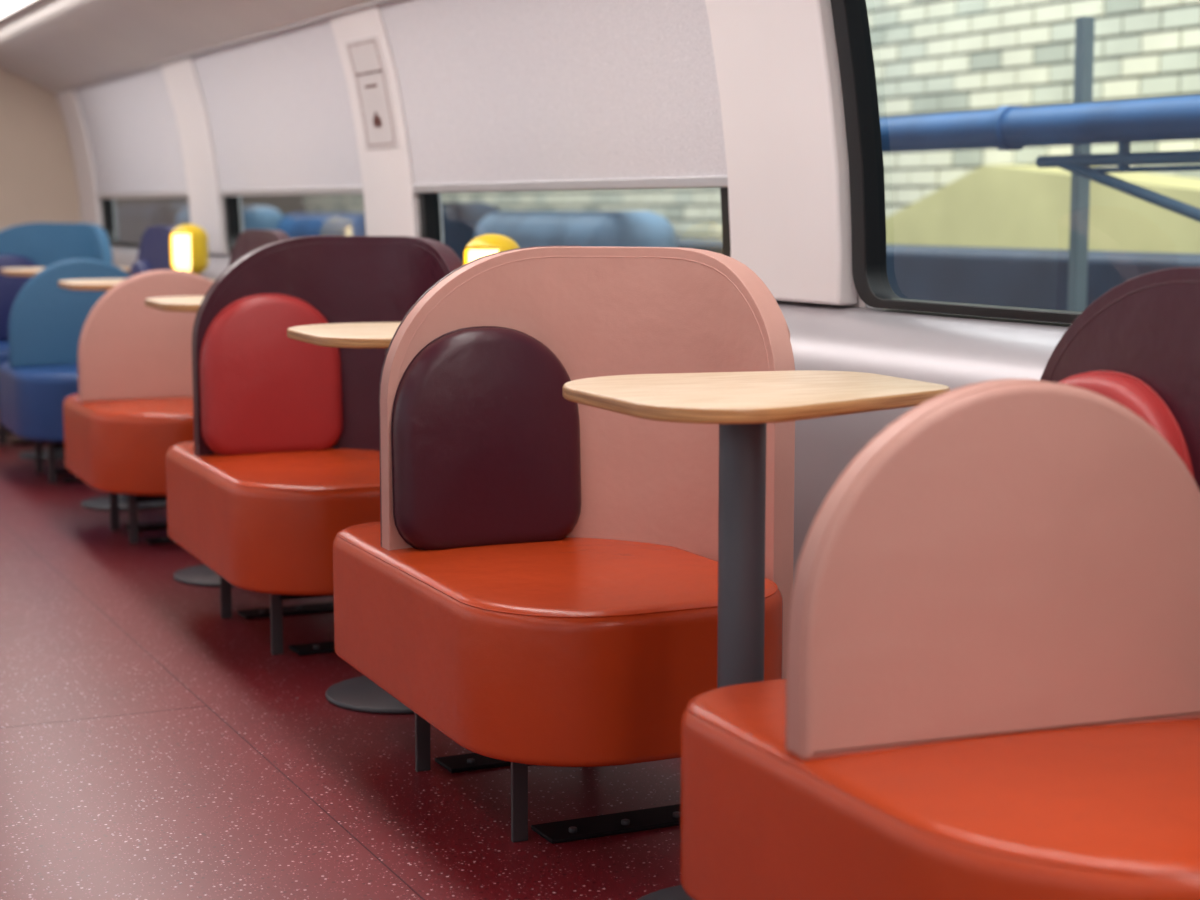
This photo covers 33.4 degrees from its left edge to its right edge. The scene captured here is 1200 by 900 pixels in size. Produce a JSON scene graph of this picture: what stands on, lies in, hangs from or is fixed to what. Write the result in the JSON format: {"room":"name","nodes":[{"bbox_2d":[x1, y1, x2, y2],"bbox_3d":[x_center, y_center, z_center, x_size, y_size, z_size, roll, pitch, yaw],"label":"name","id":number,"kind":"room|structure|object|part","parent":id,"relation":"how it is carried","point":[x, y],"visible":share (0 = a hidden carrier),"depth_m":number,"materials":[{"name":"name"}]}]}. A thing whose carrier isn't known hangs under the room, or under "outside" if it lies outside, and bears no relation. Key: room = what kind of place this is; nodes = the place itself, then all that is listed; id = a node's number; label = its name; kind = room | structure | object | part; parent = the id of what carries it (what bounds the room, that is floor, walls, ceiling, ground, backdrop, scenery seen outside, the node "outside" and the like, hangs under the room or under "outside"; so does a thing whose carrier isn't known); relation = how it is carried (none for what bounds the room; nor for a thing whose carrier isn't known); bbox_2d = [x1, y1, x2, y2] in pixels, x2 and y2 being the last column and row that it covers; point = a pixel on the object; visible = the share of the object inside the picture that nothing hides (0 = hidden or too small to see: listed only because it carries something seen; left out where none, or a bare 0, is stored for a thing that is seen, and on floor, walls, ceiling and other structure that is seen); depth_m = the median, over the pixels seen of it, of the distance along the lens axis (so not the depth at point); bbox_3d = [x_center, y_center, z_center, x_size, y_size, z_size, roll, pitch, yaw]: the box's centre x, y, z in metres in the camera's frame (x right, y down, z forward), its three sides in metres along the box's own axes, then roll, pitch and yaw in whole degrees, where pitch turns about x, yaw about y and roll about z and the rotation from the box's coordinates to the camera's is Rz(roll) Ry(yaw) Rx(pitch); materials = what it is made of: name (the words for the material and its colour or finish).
{"room":"train carriage","nodes":[
{"label":"train carriage","id":0,"kind":"room"},
{"bbox_2d":[0,68,80,230],"bbox_3d":[-4.940,-1.422,12.494,3.500,2.470,0.060,-3,8,-25],"label":"wall","id":1,"kind":"structure","parent":0,"point":[38,184],"depth_m":13.00,"materials":[{"name":"beige paint"}]},
{"bbox_2d":[52,0,390,93],"bbox_3d":[0.167,-1.369,5.176,0.016,0.015,17.450,-3,8,-25],"label":"trim","id":2,"kind":"structure","parent":1,"relation":"attached to","point":[376,1],"depth_m":8.84,"materials":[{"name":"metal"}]},
{"bbox_2d":[112,198,117,240],"bbox_3d":[-3.275,-1.815,12.871,0.192,0.980,0.600,-3,8,-25],"label":"window frame","id":3,"kind":"object","parent":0,"point":[113,199],"visible":0.09,"depth_m":12.68,"materials":[{"name":"grey metal"}]},
{"bbox_2d":[56,89,102,227],"bbox_3d":[-3.333,-1.821,12.853,0.202,0.985,0.580,-3,8,-25],"label":"pillar","id":4,"kind":"structure","parent":3,"relation":"attached to","point":[89,203],"depth_m":12.79,"materials":[{"name":"white plastic"}]},
{"bbox_2d":[0,0,375,92],"bbox_3d":[-1.203,-1.453,4.515,3.400,0.325,17.450,-3,8,-25],"label":"ceiling","id":5,"kind":"structure","parent":0,"point":[53,45],"depth_m":9.84,"materials":[{"name":"white plastic"}]},
{"bbox_2d":[0,0,37,19],"bbox_3d":[-0.458,-1.630,4.792,0.210,0.036,16.350,-3,8,-25],"label":"ceiling light","id":6,"kind":"object","parent":5,"relation":"attached to","point":[7,7],"depth_m":10.26,"materials":[{"name":"white"}]},
{"bbox_2d":[75,65,187,198],"bbox_3d":[-2.713,-1.798,11.491,0.140,0.693,2.370,-3,8,-25],"label":"roller blind","id":7,"kind":"object","parent":5,"relation":"hanging from","point":[130,120],"visible":0.85,"depth_m":11.37,"materials":[{"name":"fabric"}]},
{"bbox_2d":[192,18,362,195],"bbox_3d":[-1.461,-1.477,8.856,0.140,0.693,2.240,-3,8,-25],"label":"roller blind","id":8,"kind":"object","parent":5,"relation":"hanging from","point":[278,104],"visible":0.85,"depth_m":8.71,"materials":[{"name":"fabric"}]},
{"bbox_2d":[379,0,727,192],"bbox_3d":[-0.229,-1.163,6.266,0.140,0.693,2.410,-3,8,-25],"label":"roller blind","id":9,"kind":"object","parent":5,"relation":"hanging from","point":[497,95],"visible":0.94,"depth_m":6.11,"materials":[{"name":"fabric"}]},
{"bbox_2d":[223,196,243,254],"bbox_3d":[-2.005,-1.491,10.200,0.192,0.980,0.650,-3,8,-25],"label":"window frame","id":10,"kind":"object","parent":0,"point":[239,197],"visible":0.07,"depth_m":9.98,"materials":[{"name":"grey metal"}]},
{"bbox_2d":[160,56,229,253],"bbox_3d":[-2.059,-1.495,10.174,0.202,0.985,0.610,-3,8,-25],"label":"pillar","id":11,"kind":"structure","parent":10,"relation":"attached to","point":[206,207],"depth_m":10.10,"materials":[{"name":"white plastic"}]},
{"bbox_2d":[0,427,681,899],"bbox_3d":[-1.203,0.724,4.779,3.500,0.031,17.450,-3,8,-25],"label":"floor","id":12,"kind":"structure","parent":0,"point":[169,804],"depth_m":4.57,"materials":[{"name":"red plastic"}]},
{"bbox_2d":[0,223,112,444],"bbox_3d":[-3.181,-0.674,11.219,0.757,1.192,1.275,-3,8,-25],"label":"booth seat","id":13,"kind":"object","parent":12,"relation":"on","point":[29,244],"visible":0.34,"depth_m":11.28,"materials":[{"name":"blue leather"}]},
{"bbox_3d":[-3.243,-0.139,10.845,0.034,0.220,0.012,-3,8,-25],"label":"leg","id":14,"kind":"part","parent":13,"relation":"part of","materials":[{"name":"grey paint"}]},
{"bbox_2d":[0,255,38,341],"bbox_3d":[-3.329,-0.851,11.300,0.440,0.500,0.095,-3,4,-22],"label":"cushion","id":15,"kind":"object","parent":13,"relation":"on","point":[10,286],"depth_m":11.26,"materials":[{"name":"blue leather"}]},
{"bbox_3d":[-2.987,-0.050,10.983,0.470,0.010,0.110,-3,8,-25],"label":"foot plate","id":16,"kind":"part","parent":13,"relation":"part of","materials":[{"name":"black metal"}]},
{"bbox_2d":[0,267,129,459],"bbox_3d":[-2.759,-0.462,10.431,0.678,0.962,0.673,-3,8,-25],"label":"pedestal table","id":17,"kind":"object","parent":12,"relation":"on","point":[28,271],"visible":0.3,"depth_m":10.25,"materials":[{"name":"brown wood"}]},
{"bbox_2d":[0,225,190,482],"bbox_3d":[-2.455,-0.480,9.635,0.780,1.190,1.090,-3,8,-25],"label":"bench","id":18,"kind":"object","parent":12,"relation":"on","point":[47,319],"visible":0.44,"depth_m":9.58,"materials":[{"name":"blue leather"}]},
{"bbox_3d":[-2.709,0.005,9.657,0.034,0.220,0.012,-3,8,-25],"label":"leg","id":19,"kind":"part","parent":18,"relation":"part of","materials":[{"name":"grey paint"}]},
{"bbox_3d":[-2.560,0.043,9.343,0.034,0.220,0.012,-3,8,-25],"label":"leg","id":20,"kind":"part","parent":18,"relation":"part of","materials":[{"name":"grey paint"}]},
{"bbox_3d":[-2.343,-0.046,9.435,0.460,0.055,0.040,-3,8,-25],"label":"cross rail","id":21,"kind":"part","parent":18,"relation":"part of","materials":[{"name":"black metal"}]},
{"bbox_3d":[-2.454,0.094,9.795,0.470,0.010,0.110,-3,8,-25],"label":"foot plate","id":22,"kind":"part","parent":18,"relation":"part of","materials":[{"name":"black metal"}]},
{"bbox_3d":[-2.304,0.133,9.481,0.470,0.010,0.110,-3,8,-25],"label":"foot plate","id":23,"kind":"part","parent":18,"relation":"part of","materials":[{"name":"black metal"}]},
{"bbox_2d":[129,260,150,275],"bbox_3d":[-2.307,-0.697,10.013,0.085,0.505,0.420,0,6,-25],"label":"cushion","id":24,"kind":"object","parent":18,"relation":"on","point":[140,266],"depth_m":9.92,"materials":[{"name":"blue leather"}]},
{"bbox_3d":[-2.128,-0.614,9.780,0.050,0.960,1.020,-3,8,-25],"label":"wall backrest","id":25,"kind":"part","parent":18,"relation":"part of","materials":[{"name":"blue leather"}]},
{"bbox_2d":[58,279,214,510],"bbox_3d":[-1.996,-0.256,8.730,0.678,0.962,0.673,-3,8,-25],"label":"pedestal table","id":26,"kind":"object","parent":12,"relation":"on","point":[103,502],"visible":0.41,"depth_m":8.55,"materials":[{"name":"brown wood"}]},
{"bbox_2d":[63,229,289,543],"bbox_3d":[-1.680,-0.275,7.940,0.780,1.190,1.090,-3,8,-25],"label":"bench","id":27,"kind":"object","parent":12,"relation":"on","point":[133,403],"visible":0.37,"depth_m":7.87,"materials":[{"name":"orange leather"}]},
{"bbox_3d":[-1.934,0.211,7.962,0.034,0.220,0.012,-3,8,-25],"label":"leg","id":28,"kind":"part","parent":27,"relation":"part of","materials":[{"name":"grey paint"}]},
{"bbox_3d":[-1.785,0.249,7.648,0.034,0.220,0.012,-3,8,-25],"label":"leg","id":29,"kind":"part","parent":27,"relation":"part of","materials":[{"name":"grey paint"}]},
{"bbox_3d":[-1.679,0.300,8.100,0.470,0.010,0.110,-3,8,-25],"label":"foot plate","id":30,"kind":"part","parent":27,"relation":"part of","materials":[{"name":"black metal"}]},
{"bbox_3d":[-1.568,0.160,7.740,0.460,0.055,0.040,-3,8,-25],"label":"cross rail","id":31,"kind":"part","parent":27,"relation":"part of","materials":[{"name":"black metal"}]},
{"bbox_3d":[-1.529,0.339,7.786,0.470,0.010,0.110,-3,8,-25],"label":"foot plate","id":32,"kind":"part","parent":27,"relation":"part of","materials":[{"name":"black metal"}]},
{"bbox_3d":[-1.353,-0.408,8.085,0.050,0.960,1.020,-3,8,-25],"label":"wall backrest","id":33,"kind":"part","parent":27,"relation":"part of","materials":[{"name":"leather"}]},
{"bbox_2d":[145,296,234,586],"bbox_3d":[-1.234,-0.049,7.029,0.678,0.962,0.673,-3,8,-25],"label":"pedestal table","id":34,"kind":"object","parent":12,"relation":"on","point":[199,575],"visible":0.16,"depth_m":6.85,"materials":[{"name":"brown wood"}]},
{"bbox_2d":[166,235,462,655],"bbox_3d":[-0.868,-0.055,6.128,0.757,1.192,1.275,-3,8,-25],"label":"booth seat","id":35,"kind":"object","parent":12,"relation":"on","point":[283,457],"visible":0.73,"depth_m":6.15,"materials":[{"name":"orange leather"}]},
{"bbox_3d":[-1.172,0.418,6.261,0.034,0.220,0.012,-3,8,-25],"label":"leg","id":36,"kind":"part","parent":35,"relation":"part of","materials":[{"name":"grey paint"}]},
{"bbox_2d":[200,294,342,455],"bbox_3d":[-1.017,-0.233,6.208,0.440,0.500,0.095,-3,4,-22],"label":"cushion","id":37,"kind":"object","parent":35,"relation":"on","point":[264,391],"depth_m":6.16,"materials":[{"name":"red leather"}]},
{"bbox_3d":[-0.930,0.480,5.754,0.034,0.220,0.012,-3,8,-25],"label":"leg","id":38,"kind":"part","parent":35,"relation":"part of","materials":[{"name":"grey paint"}]},
{"bbox_3d":[-0.916,0.507,6.399,0.470,0.010,0.110,-3,8,-25],"label":"foot plate","id":39,"kind":"part","parent":35,"relation":"part of","materials":[{"name":"black metal"}]},
{"bbox_3d":[-0.713,0.390,5.846,0.460,0.055,0.040,-3,8,-25],"label":"cross rail","id":40,"kind":"part","parent":35,"relation":"part of","materials":[{"name":"black metal"}]},
{"bbox_3d":[-0.675,0.569,5.892,0.470,0.010,0.110,-3,8,-25],"label":"foot plate","id":41,"kind":"part","parent":35,"relation":"part of","materials":[{"name":"black metal"}]},
{"bbox_2d":[287,322,414,713],"bbox_3d":[-0.472,0.158,5.328,0.678,0.962,0.673,-3,8,-25],"label":"pedestal table","id":42,"kind":"object","parent":12,"relation":"on","point":[360,694],"visible":0.28,"depth_m":5.17,"materials":[{"name":"brown wood"}]},
{"bbox_2d":[333,246,794,843],"bbox_3d":[-0.101,0.151,4.429,0.757,1.192,1.275,-3,8,-25],"label":"booth seat","id":43,"kind":"object","parent":12,"relation":"on","point":[535,581],"visible":0.88,"depth_m":4.42,"materials":[{"name":"orange leather"}]},
{"bbox_3d":[-0.405,0.624,4.562,0.034,0.220,0.012,-3,8,-25],"label":"leg","id":44,"kind":"part","parent":43,"relation":"part of","materials":[{"name":"grey paint"}]},
{"bbox_3d":[-0.149,0.713,4.700,0.470,0.010,0.110,-3,8,-25],"label":"foot plate","id":45,"kind":"part","parent":43,"relation":"part of","materials":[{"name":"black metal"}]},
{"bbox_2d":[392,327,580,549],"bbox_3d":[-0.250,-0.026,4.509,0.440,0.500,0.095,-3,4,-22],"label":"cushion","id":46,"kind":"object","parent":43,"relation":"on","point":[486,438],"depth_m":4.47,"materials":[{"name":"leather"}]},
{"bbox_3d":[-0.164,0.686,4.055,0.034,0.220,0.012,-3,8,-25],"label":"leg","id":47,"kind":"part","parent":43,"relation":"part of","materials":[{"name":"grey paint"}]},
{"bbox_3d":[0.092,0.775,4.193,0.470,0.010,0.110,-3,8,-25],"label":"foot plate","id":48,"kind":"part","parent":43,"relation":"part of","materials":[{"name":"black metal"}]},
{"bbox_2d":[563,370,949,899],"bbox_3d":[0.291,0.364,3.627,0.678,0.962,0.673,-3,8,-25],"label":"pedestal table","id":49,"kind":"object","parent":12,"relation":"on","point":[742,404],"visible":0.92,"depth_m":3.47,"materials":[{"name":"brown wood"}]},
{"bbox_2d":[680,267,1199,899],"bbox_3d":[0.645,0.343,2.855,0.780,1.190,1.090,-3,8,-25],"label":"bench","id":50,"kind":"object","parent":12,"relation":"on","point":[990,690],"visible":1,"depth_m":2.83,"materials":[{"name":"orange leather"}]},
{"bbox_3d":[0.973,0.210,3.000,0.050,0.960,1.020,-3,8,-25],"label":"wall backrest","id":51,"kind":"part","parent":50,"relation":"part of","materials":[{"name":"leather"}]},
{"bbox_2d":[1058,372,1193,477],"bbox_3d":[0.793,0.127,3.233,0.085,0.505,0.420,0,6,-25],"label":"cushion","id":52,"kind":"object","parent":50,"relation":"on","point":[1165,400],"depth_m":3.10,"materials":[{"name":"red leather"}]},
{"bbox_2d":[439,192,443,243],"bbox_3d":[-0.795,-1.182,7.655,0.192,0.980,0.580,-3,8,-25],"label":"window frame","id":53,"kind":"object","parent":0,"point":[440,202],"visible":0.05,"depth_m":7.47,"materials":[{"name":"grey metal"}]},
{"bbox_2d":[329,4,420,236],"bbox_3d":[-0.849,-1.186,7.629,0.202,0.985,0.560,-3,8,-25],"label":"pillar","id":54,"kind":"structure","parent":53,"relation":"attached to","point":[391,206],"depth_m":7.58,"materials":[{"name":"white plastic"}]},
{"bbox_2d":[345,35,398,149],"bbox_3d":[-0.865,-1.348,7.573,0.086,0.410,0.370,-3,8,-25],"label":"wall sign","id":55,"kind":"object","parent":54,"relation":"attached to","point":[365,56],"visible":1,"depth_m":7.56,"materials":[{"name":"white plastic"}]},
{"bbox_2d":[111,245,1070,579],"bbox_3d":[0.271,0.108,5.405,0.260,1.042,17.450,-3,8,-25],"label":"wall","id":56,"kind":"structure","parent":0,"point":[954,351],"depth_m":4.49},
{"bbox_2d":[101,198,139,246],"bbox_3d":[-2.677,-1.658,11.531,0.203,0.980,2.350,-3,8,-25],"label":"gasket","id":57,"kind":"object","parent":56,"relation":"attached to","point":[106,204],"visible":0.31,"depth_m":12.59,"materials":[{"name":"black rubber"}]},
{"bbox_2d":[170,224,208,274],"bbox_3d":[-1.902,-0.858,9.345,0.206,0.393,0.169,1,7,9],"label":"wall lamp","id":58,"kind":"object","parent":56,"relation":"attached to","point":[188,242],"visible":0.73,"depth_m":9.27,"materials":[{"name":"yellow"}]},
{"bbox_3d":[-1.917,-0.933,9.335,0.148,0.221,0.148,-3,8,-25],"label":"lamp globe","id":59,"kind":"part","parent":58,"relation":"part of","materials":[{"name":"beige glass"}]},
{"bbox_2d":[223,196,365,253],"bbox_3d":[-1.425,-1.338,8.896,0.203,0.980,2.220,-3,8,-25],"label":"gasket","id":60,"kind":"object","parent":56,"relation":"attached to","point":[231,203],"visible":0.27,"depth_m":9.90,"materials":[{"name":"black rubber"}]},
{"bbox_2d":[463,234,519,264],"bbox_3d":[-0.305,-0.450,5.987,0.206,0.393,0.169,1,7,9],"label":"wall lamp","id":61,"kind":"object","parent":56,"relation":"attached to","point":[487,244],"visible":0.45,"depth_m":5.91,"materials":[{"name":"yellow"}]},
{"bbox_3d":[-0.321,-0.525,5.977,0.148,0.221,0.148,-3,8,-25],"label":"lamp globe","id":62,"kind":"part","parent":61,"relation":"part of","materials":[{"name":"beige glass"}]},
{"bbox_2d":[418,187,730,256],"bbox_3d":[-0.193,-1.023,6.306,0.203,0.980,2.390,-3,8,-25],"label":"gasket","id":63,"kind":"object","parent":56,"relation":"attached to","point":[429,207],"visible":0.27,"depth_m":7.38,"materials":[{"name":"black rubber"}]},
{"bbox_2d":[831,0,1081,323],"bbox_3d":[1.190,-0.670,3.397,0.203,0.980,2.930,-3,8,-25],"label":"window frame","id":64,"kind":"structure","parent":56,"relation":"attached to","point":[850,17],"depth_m":4.69,"materials":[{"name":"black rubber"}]},
{"bbox_2d":[840,293,869,306],"bbox_3d":[0.473,-0.858,4.989,0.192,0.980,0.580,-3,8,-25],"label":"wall panel","id":65,"kind":"object","parent":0,"point":[860,303],"visible":0.07,"depth_m":4.83,"materials":[{"name":"white plastic"}]},
{"bbox_2d":[705,0,856,304],"bbox_3d":[0.419,-0.862,4.962,0.202,0.985,0.540,-3,8,-25],"label":"pillar","id":66,"kind":"structure","parent":65,"relation":"attached to","point":[777,62],"depth_m":4.93,"materials":[{"name":"white plastic"}]},
{"label":"outside","id":67,"kind":"structure","parent":0,"visible":0},
{"bbox_3d":[0.812,0.163,18.229,11.100,0.100,48.000,-3,8,-25],"label":"ground","id":68,"kind":"structure","parent":67,"visible":0},
{"bbox_2d":[116,202,677,262],"bbox_3d":[-4.610,-1.370,20.645,0.500,2.360,22.700,-3,8,-25],"label":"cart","id":69,"kind":"object","parent":68,"relation":"on","point":[463,222],"visible":0.18,"depth_m":12.36,"materials":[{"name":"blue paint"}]},
{"bbox_2d":[115,0,1199,236],"bbox_3d":[-0.314,-3.614,19.463,0.300,7.100,44.000,-3,8,-25],"label":"brick wall","id":70,"kind":"structure","parent":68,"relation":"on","point":[285,204],"depth_m":13.67,"materials":[{"name":"beige brick"}]},
{"bbox_2d":[303,0,1199,238],"bbox_3d":[1.014,-3.069,16.328,0.031,3.353,23.438,-3,8,-25],"label":"bricks","id":71,"kind":"object","parent":70,"relation":"attached to","point":[1188,16],"visible":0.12,"depth_m":13.16},
{"bbox_2d":[677,238,1199,310],"bbox_3d":[-2.205,-0.839,17.230,0.300,2.130,39.000,-3,8,-25],"label":"barrier","id":72,"kind":"object","parent":68,"relation":"on","point":[1013,277],"visible":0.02,"depth_m":8.53,"materials":[{"name":"grey metal"}]},
{"bbox_2d":[880,95,1199,221],"bbox_3d":[-1.907,-0.793,14.592,0.168,2.675,24.000,-3,8,-25],"label":"pipe","id":73,"kind":"object","parent":68,"relation":"on","point":[1005,128],"visible":0.57,"depth_m":6.86,"materials":[{"name":"metal"}]},
{"bbox_3d":[1.924,-0.939,6.399,0.044,0.042,1.650,-3,8,-25],"label":"rail","id":74,"kind":"part","parent":73,"relation":"part of","materials":[{"name":"metal"}]},
{"bbox_3d":[1.967,-0.893,6.313,0.020,0.019,1.450,-3,8,-25],"label":"rail","id":75,"kind":"part","parent":73,"relation":"part of","materials":[{"name":"metal"}]},
{"bbox_2d":[886,165,1199,253],"bbox_3d":[2.880,-0.382,11.683,0.750,2.560,4.200,-3,8,-25],"label":"mound","id":76,"kind":"object","parent":68,"relation":"on","point":[999,206],"visible":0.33,"depth_m":11.49,"materials":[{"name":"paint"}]},
{"bbox_2d":[1067,16,1094,311],"bbox_3d":[1.826,-0.131,7.709,0.090,3.020,0.090,-3,8,-25],"label":"post","id":77,"kind":"object","parent":68,"relation":"on","point":[1085,25],"visible":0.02,"depth_m":7.59,"materials":[{"name":"grey metal"}]}
]}

